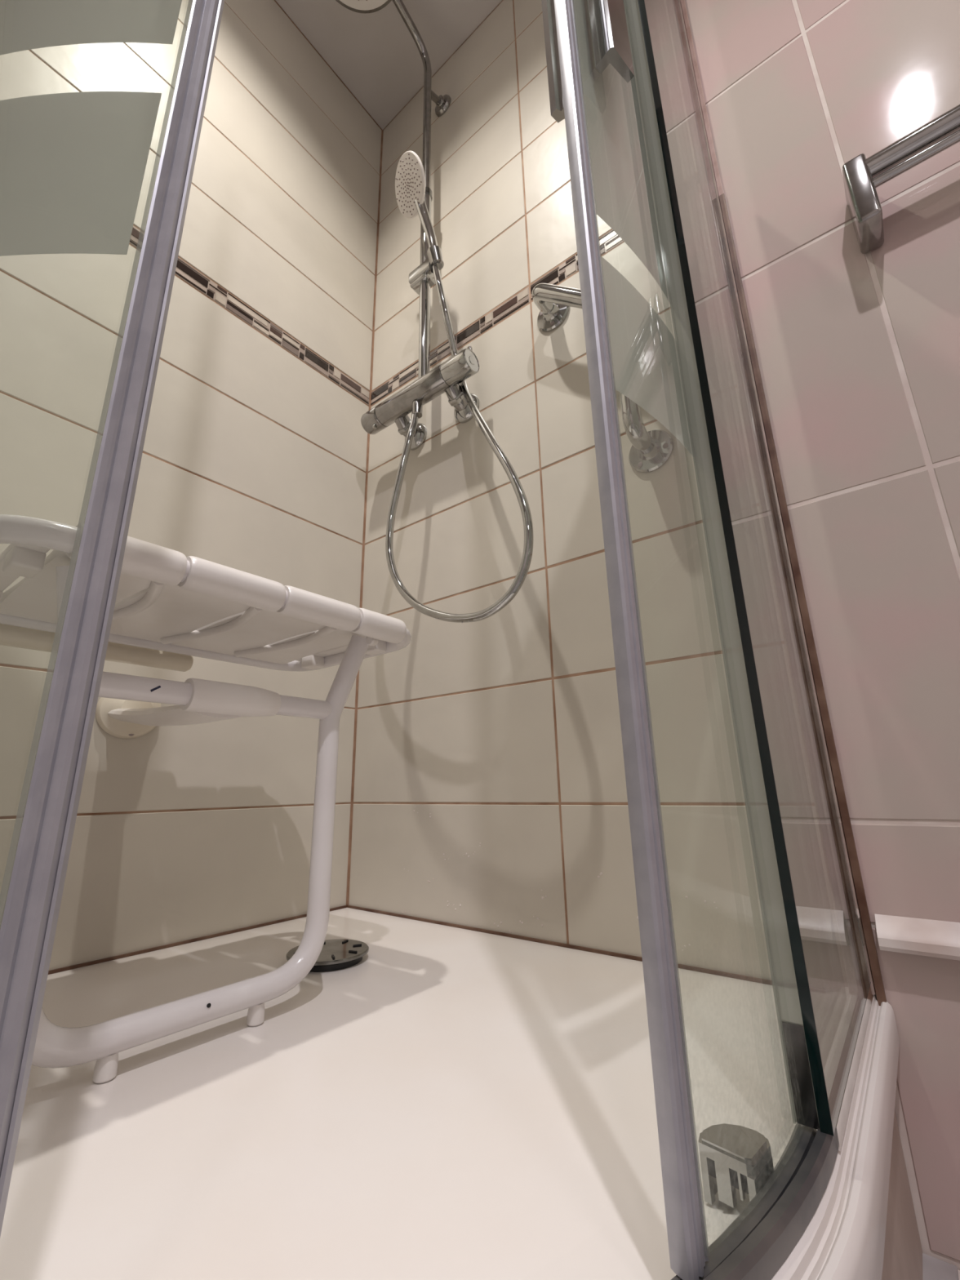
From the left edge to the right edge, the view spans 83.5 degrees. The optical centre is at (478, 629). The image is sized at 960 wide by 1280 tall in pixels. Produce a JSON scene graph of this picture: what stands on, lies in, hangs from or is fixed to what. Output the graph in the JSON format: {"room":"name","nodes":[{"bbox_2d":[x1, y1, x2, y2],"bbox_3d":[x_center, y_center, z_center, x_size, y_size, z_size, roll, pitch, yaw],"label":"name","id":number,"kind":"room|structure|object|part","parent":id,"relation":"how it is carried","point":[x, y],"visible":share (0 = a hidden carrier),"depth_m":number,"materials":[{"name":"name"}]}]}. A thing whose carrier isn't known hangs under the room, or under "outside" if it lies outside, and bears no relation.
{"room":"bathroom","nodes":[
{"label":"bathroom","id":0,"kind":"room"},
{"bbox_2d":[0,0,382,970],"bbox_3d":[-1.097,-0.698,0.465,0.101,2.605,2.700,-13,-20,36],"label":"wall","id":1,"kind":"structure","parent":0,"point":[254,460],"depth_m":1.03,"materials":[{"name":"beige tile"}]},
{"bbox_2d":[275,0,502,129],"bbox_3d":[-0.180,-2.125,0.108,2.300,0.100,2.500,-13,-20,36],"label":"ceiling","id":2,"kind":"structure","parent":0,"point":[376,56],"depth_m":1.51,"materials":[{"name":"paint"}]},
{"bbox_2d":[0,905,899,1279],"bbox_3d":[-0.191,0.394,0.484,0.888,0.045,0.888,-13,-20,36],"label":"shower tray","id":3,"kind":"object","parent":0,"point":[451,1101],"visible":0.82,"depth_m":0.39,"materials":[{"name":"white plastic"}]},
{"bbox_2d":[0,514,411,1083],"bbox_3d":[-0.389,0.201,0.650,0.453,0.448,0.488,-13,-20,36],"label":"chair","id":4,"kind":"object","parent":3,"relation":"on","point":[171,607],"visible":0.85,"depth_m":0.60,"materials":[{"name":"white plastic"}]},
{"bbox_3d":[-0.536,0.125,0.836,0.032,0.085,0.092,-13,-20,36],"label":"wall plate","id":5,"kind":"part","parent":4,"relation":"part of","materials":[{"name":"beige plastic"}]},
{"bbox_3d":[-0.417,0.106,0.699,0.369,0.050,0.068,-14,-21,38],"label":"wall arm","id":6,"kind":"part","parent":4,"relation":"part of","materials":[{"name":"white plastic"}]},
{"bbox_3d":[-0.341,-0.011,0.670,0.310,0.023,0.488,-13,-20,36],"label":"seat frame","id":7,"kind":"part","parent":4,"relation":"part of","materials":[{"name":"white plastic"}]},
{"bbox_2d":[285,938,368,972],"bbox_3d":[-0.209,0.451,0.747,0.111,0.016,0.111,-13,-20,36],"label":"drain cover","id":8,"kind":"object","parent":3,"relation":"on","point":[339,953],"visible":0.69,"depth_m":0.73,"materials":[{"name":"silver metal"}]},
{"bbox_2d":[631,0,886,1279],"bbox_3d":[-0.189,-0.606,0.592,1.250,1.975,0.422,1,-16,-7],"label":"shower enclosure","id":9,"kind":"object","parent":3,"relation":"on","point":[762,1237],"visible":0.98,"depth_m":0.55,"materials":[{"name":"grey metal"}]},
{"bbox_2d":[0,0,224,1236],"bbox_3d":[-0.363,-0.631,0.446,0.399,1.923,0.076,-4,-17,10],"label":"shower door","id":10,"kind":"structure","parent":9,"relation":"attached to","point":[73,165],"depth_m":0.28,"materials":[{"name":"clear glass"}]},
{"bbox_2d":[541,0,773,1279],"bbox_3d":[0.195,-0.582,0.650,0.076,1.923,0.402,-13,-20,36],"label":"shower door","id":11,"kind":"structure","parent":9,"relation":"attached to","point":[589,53],"depth_m":0.40,"materials":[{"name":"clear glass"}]},
{"bbox_3d":[0.087,-0.613,0.542,0.013,0.228,0.044,12,-21,-38],"label":"handle","id":12,"kind":"part","parent":11,"relation":"part of","materials":[{"name":"silver metal"}]},
{"bbox_3d":[0.123,-0.619,0.523,0.033,0.228,0.019,12,-21,-37],"label":"handle","id":13,"kind":"part","parent":11,"relation":"part of","materials":[{"name":"silver metal"}]},
{"bbox_3d":[0.217,-0.594,0.648,0.019,1.903,0.384,-15,-21,39],"label":"glass panel","id":14,"kind":"part","parent":11,"relation":"part of","materials":[{"name":"clear glass"}]},
{"bbox_3d":[-0.158,0.284,0.215,0.776,0.013,0.177,1,-16,-7],"label":"rail","id":15,"kind":"part","parent":9,"relation":"part of","materials":[{"name":"grey metal"}]},
{"bbox_2d":[347,0,959,1270],"bbox_3d":[0.688,-0.660,0.710,2.401,2.605,0.101,-13,-20,36],"label":"wall","id":16,"kind":"structure","parent":0,"point":[490,791],"depth_m":0.81,"materials":[{"name":"tile"}]},
{"bbox_2d":[335,0,479,450],"bbox_3d":[-0.243,-1.071,1.222,0.321,1.225,0.452,-13,-20,36],"label":"shower column","id":17,"kind":"structure","parent":16,"relation":"attached to","point":[446,377],"depth_m":1.23,"materials":[{"name":"silver metal"}]},
{"bbox_3d":[-0.286,-1.603,1.259,0.220,0.001,0.220,-13,-20,36],"label":"spray plate","id":18,"kind":"part","parent":17,"relation":"part of","materials":[{"name":"grey"}]},
{"bbox_3d":[-0.243,-0.493,1.265,0.053,0.051,0.051,-13,-20,36],"label":"temperature knob","id":19,"kind":"part","parent":17,"relation":"part of","materials":[{"name":"silver metal"}]},
{"bbox_2d":[395,150,442,270],"bbox_3d":[-0.148,-0.942,1.229,0.114,0.278,0.102,-13,-20,36],"label":"shower","id":20,"kind":"object","parent":17,"relation":"attached to","point":[410,178],"visible":0.97,"depth_m":1.23,"materials":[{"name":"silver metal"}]},
{"bbox_3d":[-0.160,-1.025,1.240,0.053,0.108,0.120,8,-19,-28],"label":"spray plate","id":21,"kind":"part","parent":20,"relation":"part of","materials":[{"name":"grey plastic"}]},
{"bbox_3d":[-0.118,-0.915,1.225,0.072,0.222,0.028,3,-17,-14],"label":"handle","id":22,"kind":"part","parent":20,"relation":"part of","materials":[{"name":"silver metal"}]},
{"bbox_3d":[-0.120,-1.463,1.478,0.017,0.042,0.062,-13,-20,36],"label":"bracket arm","id":23,"kind":"part","parent":17,"relation":"part of","materials":[{"name":"silver metal"}]},
{"bbox_2d":[385,262,533,622],"bbox_3d":[-0.031,-0.412,1.063,0.346,0.871,0.101,-13,-20,36],"label":"shower hose","id":24,"kind":"object","parent":17,"relation":"attached to","point":[416,406],"visible":0.94,"depth_m":0.99,"materials":[{"name":"silver metal"}]},
{"bbox_3d":[-0.038,-0.542,1.111,0.066,0.051,0.051,-13,-20,36],"label":"flow knob","id":25,"kind":"part","parent":17,"relation":"part of","materials":[{"name":"silver metal"}]},
{"bbox_2d":[531,283,673,472],"bbox_3d":[0.189,-0.469,0.943,0.230,0.459,0.085,-13,-20,36],"label":"grab bar","id":26,"kind":"object","parent":16,"relation":"attached to","point":[650,451],"visible":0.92,"depth_m":0.87,"materials":[{"name":"silver metal"}]},
{"bbox_2d":[842,103,959,253],"bbox_3d":[0.734,-0.622,0.554,0.585,0.105,0.061,-13,-20,36],"label":"towel rail","id":27,"kind":"object","parent":16,"relation":"attached to","point":[862,175],"visible":1,"depth_m":0.69,"materials":[{"name":"silver metal"}]},
{"bbox_3d":[0.724,-0.656,0.550,0.553,0.027,0.027,-13,-20,36],"label":"rail","id":28,"kind":"part","parent":27,"relation":"part of","materials":[{"name":"silver metal"}]},
{"bbox_3d":[0.726,-0.633,0.545,0.553,0.012,0.012,-13,-20,36],"label":"rail","id":29,"kind":"part","parent":27,"relation":"part of","materials":[{"name":"silver metal"}]},
{"bbox_2d":[881,1111,922,1279],"bbox_3d":[-0.190,0.501,0.464,0.872,0.170,0.872,-13,-20,36],"label":"trim","id":30,"kind":"structure","parent":16,"relation":"attached to","point":[903,1251],"depth_m":0.46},
{"bbox_2d":[874,914,959,960],"bbox_3d":[0.975,0.192,0.159,1.400,0.035,0.020,-13,-20,36],"label":"trim","id":31,"kind":"structure","parent":16,"relation":"attached to","point":[911,935],"depth_m":0.55,"materials":[{"name":"white paint"}]},
{"bbox_2d":[922,1253,959,1279],"bbox_3d":[-0.133,0.302,-0.603,2.300,0.050,2.500,-13,-20,36],"label":"floor","id":32,"kind":"structure","parent":0,"point":[933,1268],"depth_m":0.49,"materials":[{"name":"tile"}]}
]}

